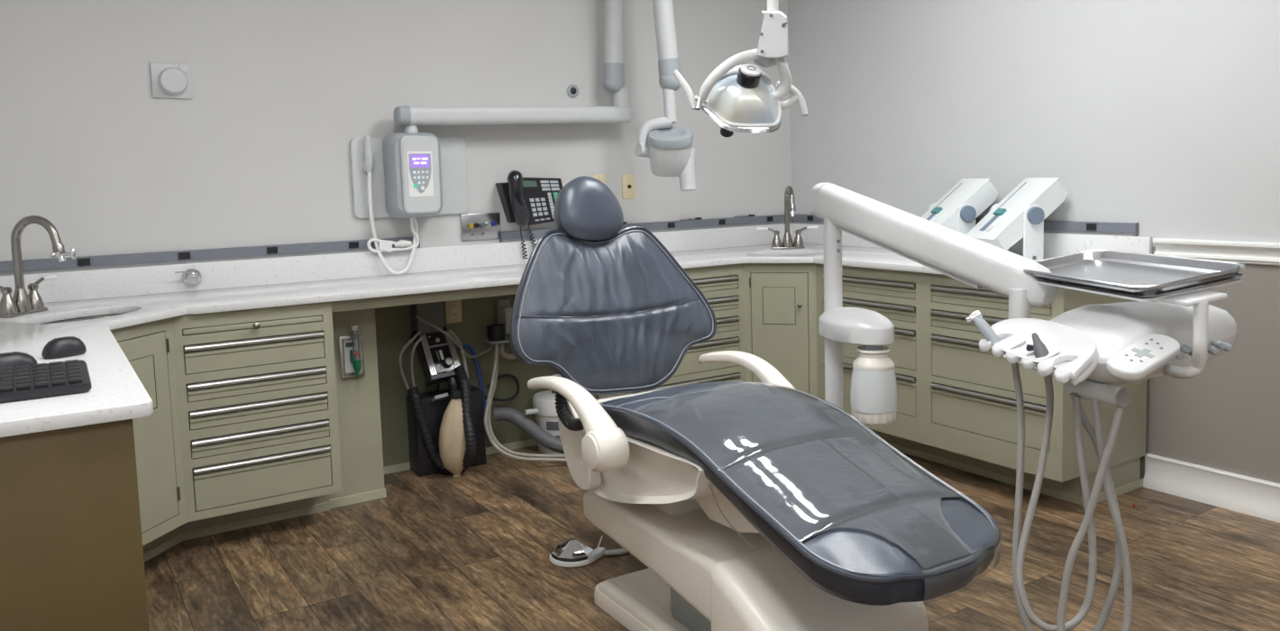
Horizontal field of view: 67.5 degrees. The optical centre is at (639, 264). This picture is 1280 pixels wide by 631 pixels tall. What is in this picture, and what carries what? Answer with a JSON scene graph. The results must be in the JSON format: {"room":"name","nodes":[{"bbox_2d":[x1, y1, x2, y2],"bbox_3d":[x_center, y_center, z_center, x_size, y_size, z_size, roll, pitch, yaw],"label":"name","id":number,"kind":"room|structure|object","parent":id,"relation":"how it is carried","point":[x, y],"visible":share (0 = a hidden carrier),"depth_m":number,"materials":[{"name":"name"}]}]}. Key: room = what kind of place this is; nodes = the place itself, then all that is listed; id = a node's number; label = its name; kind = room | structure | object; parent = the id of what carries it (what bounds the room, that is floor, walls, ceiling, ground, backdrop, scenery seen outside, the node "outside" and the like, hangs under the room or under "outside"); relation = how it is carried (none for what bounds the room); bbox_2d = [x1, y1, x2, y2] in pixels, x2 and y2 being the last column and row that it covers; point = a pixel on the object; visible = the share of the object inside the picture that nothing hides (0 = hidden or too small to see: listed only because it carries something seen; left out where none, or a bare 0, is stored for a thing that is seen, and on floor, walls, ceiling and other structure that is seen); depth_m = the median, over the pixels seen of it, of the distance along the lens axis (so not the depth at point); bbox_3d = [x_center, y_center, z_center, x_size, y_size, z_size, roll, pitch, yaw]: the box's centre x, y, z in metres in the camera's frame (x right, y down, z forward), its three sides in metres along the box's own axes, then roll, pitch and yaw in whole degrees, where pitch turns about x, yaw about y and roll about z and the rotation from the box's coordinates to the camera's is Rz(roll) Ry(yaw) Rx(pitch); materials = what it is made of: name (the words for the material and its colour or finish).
{"room":"dental clinic","nodes":[
{"label":"dental clinic","id":0,"kind":"room"},
{"bbox_2d":[0,0,790,466],"bbox_3d":[-0.885,-0.429,4.247,4.220,2.620,0.112,-5,6,-32],"label":"wall","id":1,"kind":"structure","parent":0,"point":[259,154],"depth_m":3.93,"materials":[{"name":"paint"}]},
{"bbox_2d":[149,62,192,98],"bbox_3d":[-1.754,-0.692,3.590,0.138,0.130,0.044,-5,6,-32],"label":"dial","id":2,"kind":"object","parent":1,"relation":"attached to","point":[169,80],"visible":1,"depth_m":3.58,"materials":[{"name":"grey plastic"}]},
{"bbox_2d":[0,236,420,275],"bbox_3d":[-1.747,-0.029,3.655,1.872,0.052,0.026,-5,6,-32],"label":"wall rail","id":3,"kind":"object","parent":1,"relation":"attached to","point":[38,266],"visible":0.89,"depth_m":3.66,"materials":[{"name":"black plastic"}]},
{"bbox_2d":[366,217,419,252],"bbox_3d":[-1.041,-0.128,4.048,0.224,0.149,0.035,-5,6,-31],"label":"cable","id":4,"kind":"object","parent":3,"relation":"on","point":[384,245],"visible":0.99,"depth_m":4.05,"materials":[{"name":"plastic"}]},
{"bbox_2d":[410,301,443,334],"bbox_3d":[-0.924,0.185,4.145,0.122,0.221,0.092,-5,6,-32],"label":"junction box","id":5,"kind":"object","parent":1,"relation":"attached to","point":[432,313],"visible":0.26,"depth_m":4.11,"materials":[{"name":"plastic"}]},
{"bbox_2d":[445,299,462,323],"bbox_3d":[-0.827,0.202,4.257,0.074,0.114,0.010,-5,6,-32],"label":"power outlet","id":6,"kind":"object","parent":1,"relation":"attached to","point":[452,308],"visible":0.86,"depth_m":4.25,"materials":[{"name":"beige plastic"}]},
{"bbox_2d":[449,301,457,309],"bbox_3d":[-0.827,0.182,4.253,0.034,0.034,0.004,-5,6,-32],"label":"receptacle","id":7,"kind":"object","parent":6,"relation":"attached to","point":[452,305],"depth_m":4.25,"materials":[{"name":"beige plastic"}]},
{"bbox_2d":[450,310,457,318],"bbox_3d":[-0.826,0.222,4.257,0.034,0.034,0.004,-5,6,-32],"label":"receptacle","id":8,"kind":"object","parent":6,"relation":"attached to","point":[453,314],"depth_m":4.26,"materials":[{"name":"beige plastic"}]},
{"bbox_2d":[383,438,538,474],"bbox_3d":[-0.723,0.855,4.374,1.080,0.032,0.008,-5,6,-32],"label":"baseboard","id":9,"kind":"structure","parent":1,"relation":"attached to","point":[406,466],"depth_m":4.40,"materials":[{"name":"beige wood"}]},
{"bbox_2d":[460,212,500,240],"bbox_3d":[-0.713,-0.172,4.308,0.188,0.118,0.024,-5,6,-32],"label":"socket plate","id":10,"kind":"object","parent":1,"relation":"attached to","point":[486,225],"visible":1,"depth_m":4.31,"materials":[{"name":"silver metal"}]},
{"bbox_2d":[467,222,474,228],"bbox_3d":[-0.754,-0.174,4.276,0.025,0.025,0.014,-5,6,-32],"label":"socket","id":11,"kind":"object","parent":10,"relation":"attached to","point":[470,225],"depth_m":4.27,"materials":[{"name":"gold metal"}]},
{"bbox_2d":[474,222,479,228],"bbox_3d":[-0.731,-0.176,4.291,0.025,0.025,0.014,-5,6,-32],"label":"socket","id":12,"kind":"object","parent":10,"relation":"attached to","point":[476,224],"depth_m":4.29,"materials":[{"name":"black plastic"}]},
{"bbox_2d":[479,222,484,228],"bbox_3d":[-0.707,-0.178,4.306,0.025,0.025,0.014,-5,6,-32],"label":"socket","id":13,"kind":"object","parent":10,"relation":"attached to","point":[481,224],"depth_m":4.30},
{"bbox_2d":[484,221,491,227],"bbox_3d":[-0.684,-0.182,4.321,0.025,0.025,0.014,-5,6,-32],"label":"socket","id":14,"kind":"object","parent":10,"relation":"attached to","point":[487,224],"depth_m":4.32,"materials":[{"name":"metal"}]},
{"bbox_2d":[491,220,496,226],"bbox_3d":[-0.660,-0.186,4.336,0.025,0.025,0.014,-5,6,-32],"label":"socket","id":15,"kind":"object","parent":10,"relation":"attached to","point":[493,223],"depth_m":4.33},
{"bbox_2d":[479,299,512,344],"bbox_3d":[-0.624,0.253,4.310,0.171,0.175,0.148,-5,6,-32],"label":"bracket","id":16,"kind":"object","parent":1,"relation":"attached to","point":[498,333],"visible":0.83,"depth_m":4.32,"materials":[{"name":"grey plastic"}]},
{"bbox_2d":[479,335,509,344],"bbox_3d":[-0.617,0.336,4.310,0.171,0.008,0.130,-5,6,-32],"label":"shelf","id":17,"kind":"object","parent":16,"relation":"attached to","point":[491,340],"depth_m":4.25,"materials":[{"name":"grey plastic"}]},
{"bbox_2d":[486,323,505,340],"bbox_3d":[-0.643,0.303,4.285,0.084,0.065,0.084,-5,6,-32],"label":"cup","id":18,"kind":"object","parent":16,"relation":"on","point":[496,332],"depth_m":4.25,"materials":[{"name":"black plastic"}]},
{"bbox_2d":[498,343,516,359],"bbox_3d":[-0.566,0.389,4.352,0.166,0.081,0.028,-5,6,-32],"label":"hose","id":19,"kind":"object","parent":16,"relation":"attached to","point":[501,351],"visible":0.55,"depth_m":4.31,"materials":[{"name":"grey plastic"}]},
{"bbox_2d":[484,343,566,462],"bbox_3d":[-0.483,0.613,4.174,0.391,0.518,0.139,0,6,20],"label":"hose","id":20,"kind":"object","parent":16,"relation":"hanging from","point":[496,354],"visible":0.95,"depth_m":4.18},
{"bbox_2d":[487,356,565,457],"bbox_3d":[-0.479,0.604,4.228,0.396,0.505,0.105,-1,5,10],"label":"hose","id":21,"kind":"object","parent":16,"relation":"hanging from","point":[522,454],"visible":0.75,"depth_m":4.22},
{"bbox_2d":[349,0,696,218],"bbox_3d":[-0.520,-0.912,4.235,1.476,1.355,0.522,-3,5,-10],"label":"dental x-ray machine","id":22,"kind":"object","parent":1,"relation":"attached to","point":[415,174],"visible":0.98,"depth_m":4.17,"materials":[{"name":"grey plastic"}]},
{"bbox_2d":[362,136,418,274],"bbox_3d":[-1.048,-0.249,4.050,0.218,0.586,0.050,-5,6,-32],"label":"cord","id":23,"kind":"object","parent":22,"relation":"attached to","point":[368,162],"visible":0.96,"depth_m":4.00,"materials":[{"name":"grey plastic"}]},
{"bbox_2d":[495,170,562,258],"bbox_3d":[-0.459,-0.230,4.378,0.350,0.408,0.171,-5,6,-32],"label":"wall phone","id":24,"kind":"object","parent":1,"relation":"attached to","point":[529,201],"visible":0.91,"depth_m":4.36,"materials":[{"name":"black plastic"}]},
{"bbox_2d":[566,84,578,97],"bbox_3d":[-0.316,-0.821,4.522,0.060,0.060,0.012,-5,6,-32],"label":"grommet","id":25,"kind":"object","parent":1,"relation":"attached to","point":[572,90],"visible":1,"depth_m":4.52,"materials":[{"name":"grey plastic"}]},
{"bbox_2d":[0,223,1151,302],"bbox_3d":[-0.303,0.032,3.394,4.017,0.106,2.027,-5,6,-32],"label":"backsplash","id":26,"kind":"structure","parent":1,"relation":"attached to","point":[81,285],"depth_m":3.90,"materials":[{"name":"white stone"}]},
{"bbox_2d":[592,173,605,184],"bbox_3d":[-0.198,-0.379,4.633,0.074,0.120,0.008,-5,6,-32],"label":"wall plate","id":27,"kind":"object","parent":1,"relation":"attached to","point":[600,177],"visible":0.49,"depth_m":4.63,"materials":[{"name":"plastic"}]},
{"bbox_2d":[621,173,635,199],"bbox_3d":[-0.053,-0.386,4.721,0.074,0.120,0.014,-5,6,-32],"label":"wall plate","id":28,"kind":"object","parent":1,"relation":"attached to","point":[628,185],"visible":1,"depth_m":4.72,"materials":[{"name":"plastic"}]},
{"bbox_2d":[499,213,792,242],"bbox_3d":[0.105,-0.192,4.832,1.760,0.052,0.026,-5,6,-32],"label":"wall rail","id":29,"kind":"object","parent":1,"relation":"attached to","point":[506,236],"visible":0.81,"depth_m":4.91,"materials":[{"name":"black plastic"}]},
{"bbox_2d":[679,217,702,219],"bbox_3d":[0.260,-0.236,4.929,0.137,0.011,0.011,-5,6,-32],"label":"pen","id":30,"kind":"object","parent":29,"relation":"on","point":[694,218],"visible":1,"depth_m":4.93,"materials":[{"name":"silver metal"}]},
{"bbox_2d":[733,214,755,217],"bbox_3d":[0.559,-0.263,5.119,0.137,0.011,0.011,-5,6,-32],"label":"pen","id":31,"kind":"object","parent":29,"relation":"on","point":[741,215],"visible":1,"depth_m":5.11,"materials":[{"name":"silver metal"}]},
{"bbox_2d":[144,444,1279,630],"bbox_3d":[0.687,1.102,1.983,4.220,0.100,5.800,-5,6,-32],"label":"floor","id":32,"kind":"structure","parent":0,"point":[471,551],"depth_m":3.08,"materials":[{"name":"brown wood"}]},
{"bbox_2d":[0,419,149,630],"bbox_3d":[-1.511,0.680,2.178,0.587,0.831,1.250,-5,6,-32],"label":"base cabinet","id":33,"kind":"object","parent":32,"relation":"on","point":[71,550],"visible":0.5,"depth_m":1.73,"materials":[{"name":"brown paint"}]},
{"bbox_2d":[0,223,1151,437],"bbox_3d":[-0.291,0.069,3.380,4.018,0.177,2.069,-5,6,-32],"label":"countertop","id":34,"kind":"structure","parent":33,"relation":"on","point":[351,280],"depth_m":3.63,"materials":[{"name":"white stone"}]},
{"bbox_2d":[0,351,37,367],"bbox_3d":[-1.408,0.215,2.120,0.125,0.039,0.069,-5,6,-32],"label":"computer mouse","id":35,"kind":"object","parent":34,"relation":"on","point":[13,359],"visible":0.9,"depth_m":2.12,"materials":[{"name":"plastic"}]},
{"bbox_2d":[0,215,75,318],"bbox_3d":[-1.986,0.000,3.104,0.269,0.320,0.272,-5,6,-32],"label":"faucet","id":36,"kind":"object","parent":34,"relation":"on","point":[22,303],"visible":1,"depth_m":3.08,"materials":[{"name":"silver metal"}]},
{"bbox_2d":[0,359,91,402],"bbox_3d":[-1.306,0.237,1.820,0.450,0.042,0.175,-5,6,-32],"label":"keyboard","id":37,"kind":"object","parent":34,"relation":"on","point":[22,382],"visible":1,"depth_m":1.86,"materials":[{"name":"plastic"}]},
{"bbox_2d":[41,336,86,358],"bbox_3d":[-1.379,0.195,2.292,0.058,0.045,0.094,2,6,35],"label":"computer mouse","id":38,"kind":"object","parent":34,"relation":"on","point":[66,346],"visible":1,"depth_m":2.27,"materials":[{"name":"plastic"}]},
{"bbox_2d":[45,313,121,323],"bbox_3d":[-1.780,0.261,3.076,0.352,0.149,0.352,-5,6,-32],"label":"sink","id":39,"kind":"object","parent":34,"relation":"in","point":[87,317],"visible":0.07,"depth_m":3.19,"materials":[{"name":"silver metal"}]},
{"bbox_2d":[174,268,201,286],"bbox_3d":[-1.716,0.051,3.641,0.097,0.068,0.051,-5,6,-32],"label":"gas valve","id":40,"kind":"object","parent":34,"relation":"on","point":[191,277],"visible":1,"depth_m":3.65,"materials":[{"name":"silver metal"}]},
{"bbox_2d":[756,185,818,249],"bbox_3d":[0.739,-0.241,4.848,0.240,0.320,0.242,3,7,41],"label":"faucet","id":41,"kind":"object","parent":34,"relation":"on","point":[790,205],"visible":1,"depth_m":4.85,"materials":[{"name":"silver metal"}]},
{"bbox_2d":[921,178,998,234],"bbox_3d":[1.362,-0.207,4.199,0.336,0.336,0.288,-3,5,-12],"label":"scanner","id":42,"kind":"object","parent":34,"relation":"on","point":[957,210],"visible":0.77,"depth_m":4.11,"materials":[{"name":"white plastic"}]},
{"bbox_2d":[966,177,1068,261],"bbox_3d":[1.538,-0.186,3.926,0.336,0.335,0.288,-3,5,-12],"label":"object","id":43,"kind":"object","parent":34,"relation":"on","point":[1022,213],"visible":0.81,"depth_m":3.83,"materials":[{"name":"white plastic"}]},
{"bbox_2d":[91,316,187,561],"bbox_3d":[-1.701,0.594,3.158,0.307,0.831,0.477,0,5,12],"label":"base cabinet","id":44,"kind":"object","parent":32,"relation":"on","point":[149,347],"visible":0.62,"depth_m":3.11,"materials":[{"name":"green paint"}]},
{"bbox_2d":[172,301,342,540],"bbox_3d":[-1.446,0.551,3.550,0.520,0.831,0.532,-5,6,-32],"label":"base cabinet","id":45,"kind":"object","parent":32,"relation":"on","point":[257,391],"visible":0.98,"depth_m":3.35,"materials":[{"name":"green paint"}]},
{"bbox_2d":[329,308,386,508],"bbox_3d":[-1.200,0.515,3.859,0.224,0.831,0.296,-5,6,-32],"label":"panel","id":46,"kind":"object","parent":32,"relation":"on","point":[358,398],"visible":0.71,"depth_m":3.76,"materials":[{"name":"green paint"}]},
{"bbox_2d":[338,324,365,378],"bbox_3d":[-1.120,0.331,3.695,0.092,0.205,0.056,-5,6,-32],"label":"outlet","id":47,"kind":"object","parent":46,"relation":"attached to","point":[351,347],"visible":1,"depth_m":3.67,"materials":[{"name":"silver metal"}]},
{"bbox_2d":[406,385,486,475],"bbox_3d":[-0.845,0.723,4.193,0.310,0.335,0.128,-5,6,-32],"label":"box","id":48,"kind":"object","parent":32,"relation":"on","point":[421,463],"visible":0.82,"depth_m":4.11,"materials":[{"name":"plastic"}]},
{"bbox_2d":[409,326,460,402],"bbox_3d":[-0.871,0.431,4.132,0.172,0.316,0.207,-5,6,-32],"label":"flowmeter","id":49,"kind":"object","parent":48,"relation":"on","point":[438,357],"visible":0.91,"depth_m":4.08,"materials":[{"name":"black plastic"}]},
{"bbox_2d":[398,330,420,390],"bbox_3d":[-0.969,0.428,4.054,0.106,0.290,0.020,-5,6,-35],"label":"tube","id":50,"kind":"object","parent":49,"relation":"attached to","point":[418,333],"visible":0.94,"depth_m":4.03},
{"bbox_2d":[410,336,422,386],"bbox_3d":[-0.946,0.434,4.070,0.063,0.259,0.017,-6,7,-41],"label":"tube","id":51,"kind":"object","parent":49,"relation":"attached to","point":[417,342],"visible":0.86,"depth_m":4.05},
{"bbox_2d":[407,365,475,475],"bbox_3d":[-0.829,0.666,4.070,0.288,0.467,0.140,-1,5,6],"label":"corrugated hose","id":52,"kind":"object","parent":49,"relation":"attached to","point":[416,400],"visible":0.93,"depth_m":4.04,"materials":[{"name":"black rubber"}]},
{"bbox_2d":[438,389,466,477],"bbox_3d":[-0.779,0.723,4.062,0.147,0.384,0.116,-2,5,-5],"label":"bag","id":53,"kind":"object","parent":49,"relation":"hanging from","point":[452,439],"visible":0.89,"depth_m":4.02,"materials":[{"name":"beige rubber"}]},
{"bbox_2d":[415,315,493,357],"bbox_3d":[-0.784,0.308,4.164,0.376,0.217,0.080,-6,7,-42],"label":"cable","id":54,"kind":"object","parent":49,"relation":"on","point":[416,316],"visible":1,"depth_m":4.10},
{"bbox_2d":[448,329,469,385],"bbox_3d":[-0.775,0.550,4.159,0.123,0.545,0.037,3,7,42],"label":"tube","id":55,"kind":"object","parent":49,"relation":"attached to","point":[452,333],"visible":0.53,"depth_m":4.14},
{"bbox_2d":[457,344,485,412],"bbox_3d":[-0.742,0.514,4.243,0.099,0.322,0.087,-5,6,-32],"label":"hose","id":56,"kind":"object","parent":48,"relation":"attached to","point":[464,346],"visible":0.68,"depth_m":4.27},
{"bbox_2d":[436,374,519,402],"bbox_3d":[-0.723,0.568,4.312,0.396,0.136,0.014,-5,6,-32],"label":"cable","id":57,"kind":"object","parent":48,"relation":"attached to","point":[514,378],"visible":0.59,"depth_m":4.38,"materials":[{"name":"rubber"}]},
{"bbox_2d":[493,406,564,453],"bbox_3d":[-0.445,0.751,4.289,0.425,0.230,0.111,-1,5,5],"label":"drain pipe","id":58,"kind":"object","parent":32,"relation":"on","point":[546,440],"visible":0.8,"depth_m":4.28,"materials":[{"name":"grey plastic"}]},
{"bbox_2d":[532,389,564,454],"bbox_3d":[-0.373,0.723,4.441,0.240,0.262,0.240,-5,6,-32],"label":"bucket","id":59,"kind":"object","parent":32,"relation":"on","point":[546,418],"visible":0.33,"depth_m":4.34,"materials":[{"name":"white paint"}]},
{"bbox_2d":[524,408,538,414],"bbox_3d":[-0.487,0.658,4.292,0.059,0.027,0.024,-5,6,-32],"label":"pipe stub","id":60,"kind":"object","parent":59,"relation":"attached to","point":[534,410],"visible":1,"depth_m":4.28,"materials":[{"name":"grey plastic"}]},
{"bbox_2d":[548,535,629,567],"bbox_3d":[-0.119,0.928,3.217,0.396,0.065,0.168,-5,6,-32],"label":"foot pedal","id":61,"kind":"object","parent":32,"relation":"on","point":[572,553],"visible":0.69,"depth_m":3.12,"materials":[{"name":"white metal"}]},
{"bbox_2d":[592,263,745,399],"bbox_3d":[0.116,0.412,4.553,0.588,0.831,0.514,-5,6,-32],"label":"base cabinet","id":62,"kind":"object","parent":32,"relation":"on","point":[722,286],"visible":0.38,"depth_m":4.41,"materials":[{"name":"green paint"}]},
{"bbox_2d":[509,176,1001,630],"bbox_3d":[0.333,0.397,2.363,0.742,1.254,1.818,-5,6,-32],"label":"dental chair","id":63,"kind":"object","parent":32,"relation":"on","point":[734,527],"visible":0.99,"depth_m":2.37,"materials":[{"name":"grey leather"}]},
{"bbox_2d":[559,176,623,239],"bbox_3d":[-0.147,-0.176,2.973,0.221,0.198,0.073,-5,6,-32],"label":"cushion","id":64,"kind":"object","parent":63,"relation":"on","point":[589,210],"depth_m":2.95,"materials":[{"name":"grey leather"}]},
{"bbox_2d":[652,382,1001,588],"bbox_3d":[0.399,0.488,2.211,0.510,0.275,0.848,-5,6,-32],"label":"plastic cover","id":65,"kind":"object","parent":63,"relation":"on","point":[996,558],"visible":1,"depth_m":2.50,"materials":[{"name":"clear plastic"}]},
{"bbox_2d":[809,182,1242,630],"bbox_3d":[0.746,0.261,2.219,0.645,0.905,1.182,-5,6,-32],"label":"dental delivery unit","id":66,"kind":"object","parent":63,"relation":"attached to","point":[1175,335],"visible":0.96,"depth_m":1.86,"materials":[{"name":"white plastic"}]},
{"bbox_2d":[850,345,897,425],"bbox_3d":[0.616,0.307,2.525,0.123,0.210,0.123,-5,6,-32],"label":"water bottle","id":67,"kind":"object","parent":66,"relation":"hanging from","point":[873,393],"visible":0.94,"depth_m":2.48,"materials":[{"name":"grey plastic"}]},
{"bbox_2d":[965,310,1000,346],"bbox_3d":[0.708,0.136,1.959,0.034,0.079,0.083,-5,6,-32],"label":"handpiece","id":68,"kind":"object","parent":66,"relation":"on","point":[982,326],"visible":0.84,"depth_m":1.96,"materials":[{"name":"grey plastic"}]},
{"bbox_2d":[1025,344,1033,351],"bbox_3d":[0.740,0.168,1.807,0.027,0.036,0.024,-5,6,-32],"label":"coupling","id":69,"kind":"object","parent":66,"relation":"on","point":[1029,347],"visible":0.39,"depth_m":1.80,"materials":[{"name":"black plastic"}]},
{"bbox_2d":[1032,332,1049,364],"bbox_3d":[0.736,0.159,1.758,0.029,0.063,0.047,-5,6,-32],"label":"syringe","id":70,"kind":"object","parent":66,"relation":"on","point":[1040,350],"visible":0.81,"depth_m":1.76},
{"bbox_2d":[1023,249,1245,297],"bbox_3d":[0.969,0.012,1.941,0.222,0.058,0.476,-2,5,-7],"label":"tray","id":71,"kind":"object","parent":66,"relation":"on","point":[1137,274],"visible":0.84,"depth_m":1.91,"materials":[{"name":"silver metal"}]},
{"bbox_2d":[1036,277,1242,378],"bbox_3d":[0.976,0.100,1.947,0.355,0.183,0.475,-5,6,-32],"label":"dental instrument console","id":72,"kind":"object","parent":66,"relation":"on","point":[1196,332],"depth_m":1.82,"materials":[{"name":"white plastic"}]},
{"bbox_2d":[743,263,817,396],"bbox_3d":[0.687,0.395,4.562,0.336,0.831,0.277,0,6,17],"label":"base cabinet","id":73,"kind":"object","parent":32,"relation":"on","point":[780,299],"visible":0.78,"depth_m":4.44,"materials":[{"name":"green paint"}]},
{"bbox_2d":[815,263,1147,505],"bbox_3d":[1.376,0.424,4.028,0.567,0.831,1.243,-5,6,-32],"label":"base cabinet","id":74,"kind":"object","parent":32,"relation":"on","point":[957,404],"visible":0.51,"depth_m":3.71,"materials":[{"name":"green paint"}]},
{"bbox_2d":[787,0,1279,484],"bbox_3d":[2.382,-0.404,2.959,0.100,2.620,5.600,-5,6,-32],"label":"wall","id":75,"kind":"structure","parent":0,"point":[1163,116],"depth_m":3.76,"materials":[{"name":"paint"}]},
{"bbox_2d":[791,213,1139,236],"bbox_3d":[1.368,-0.195,4.466,0.026,0.052,1.947,-5,6,-32],"label":"wall rail","id":76,"kind":"object","parent":75,"relation":"attached to","point":[1073,227],"visible":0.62,"depth_m":3.83,"materials":[{"name":"black plastic"}]},
{"bbox_2d":[1142,453,1279,522],"bbox_3d":[2.911,0.902,2.191,0.024,0.130,3.578,-5,6,-32],"label":"baseboard","id":77,"kind":"structure","parent":75,"relation":"attached to","point":[1254,497],"depth_m":3.48,"materials":[{"name":"white paint"}]},
{"bbox_2d":[1152,237,1279,265],"bbox_3d":[2.889,0.049,2.100,0.032,0.078,3.555,-5,6,-32],"label":"trim","id":78,"kind":"structure","parent":75,"relation":"attached to","point":[1244,252],"depth_m":3.39,"materials":[{"name":"white paint"}]},
{"bbox_3d":[0.609,-1.606,1.732,4.220,0.100,5.800,-5,6,-32],"label":"ceiling","id":79,"kind":"structure","parent":0,"visible":0},
{"bbox_2d":[672,0,808,137],"bbox_3d":[0.247,-0.968,2.431,0.349,1.276,0.150,-1,5,6],"label":"light","id":80,"kind":"object","parent":79,"relation":"hanging from","point":[743,98],"visible":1,"depth_m":2.43,"materials":[{"name":"white plastic"}]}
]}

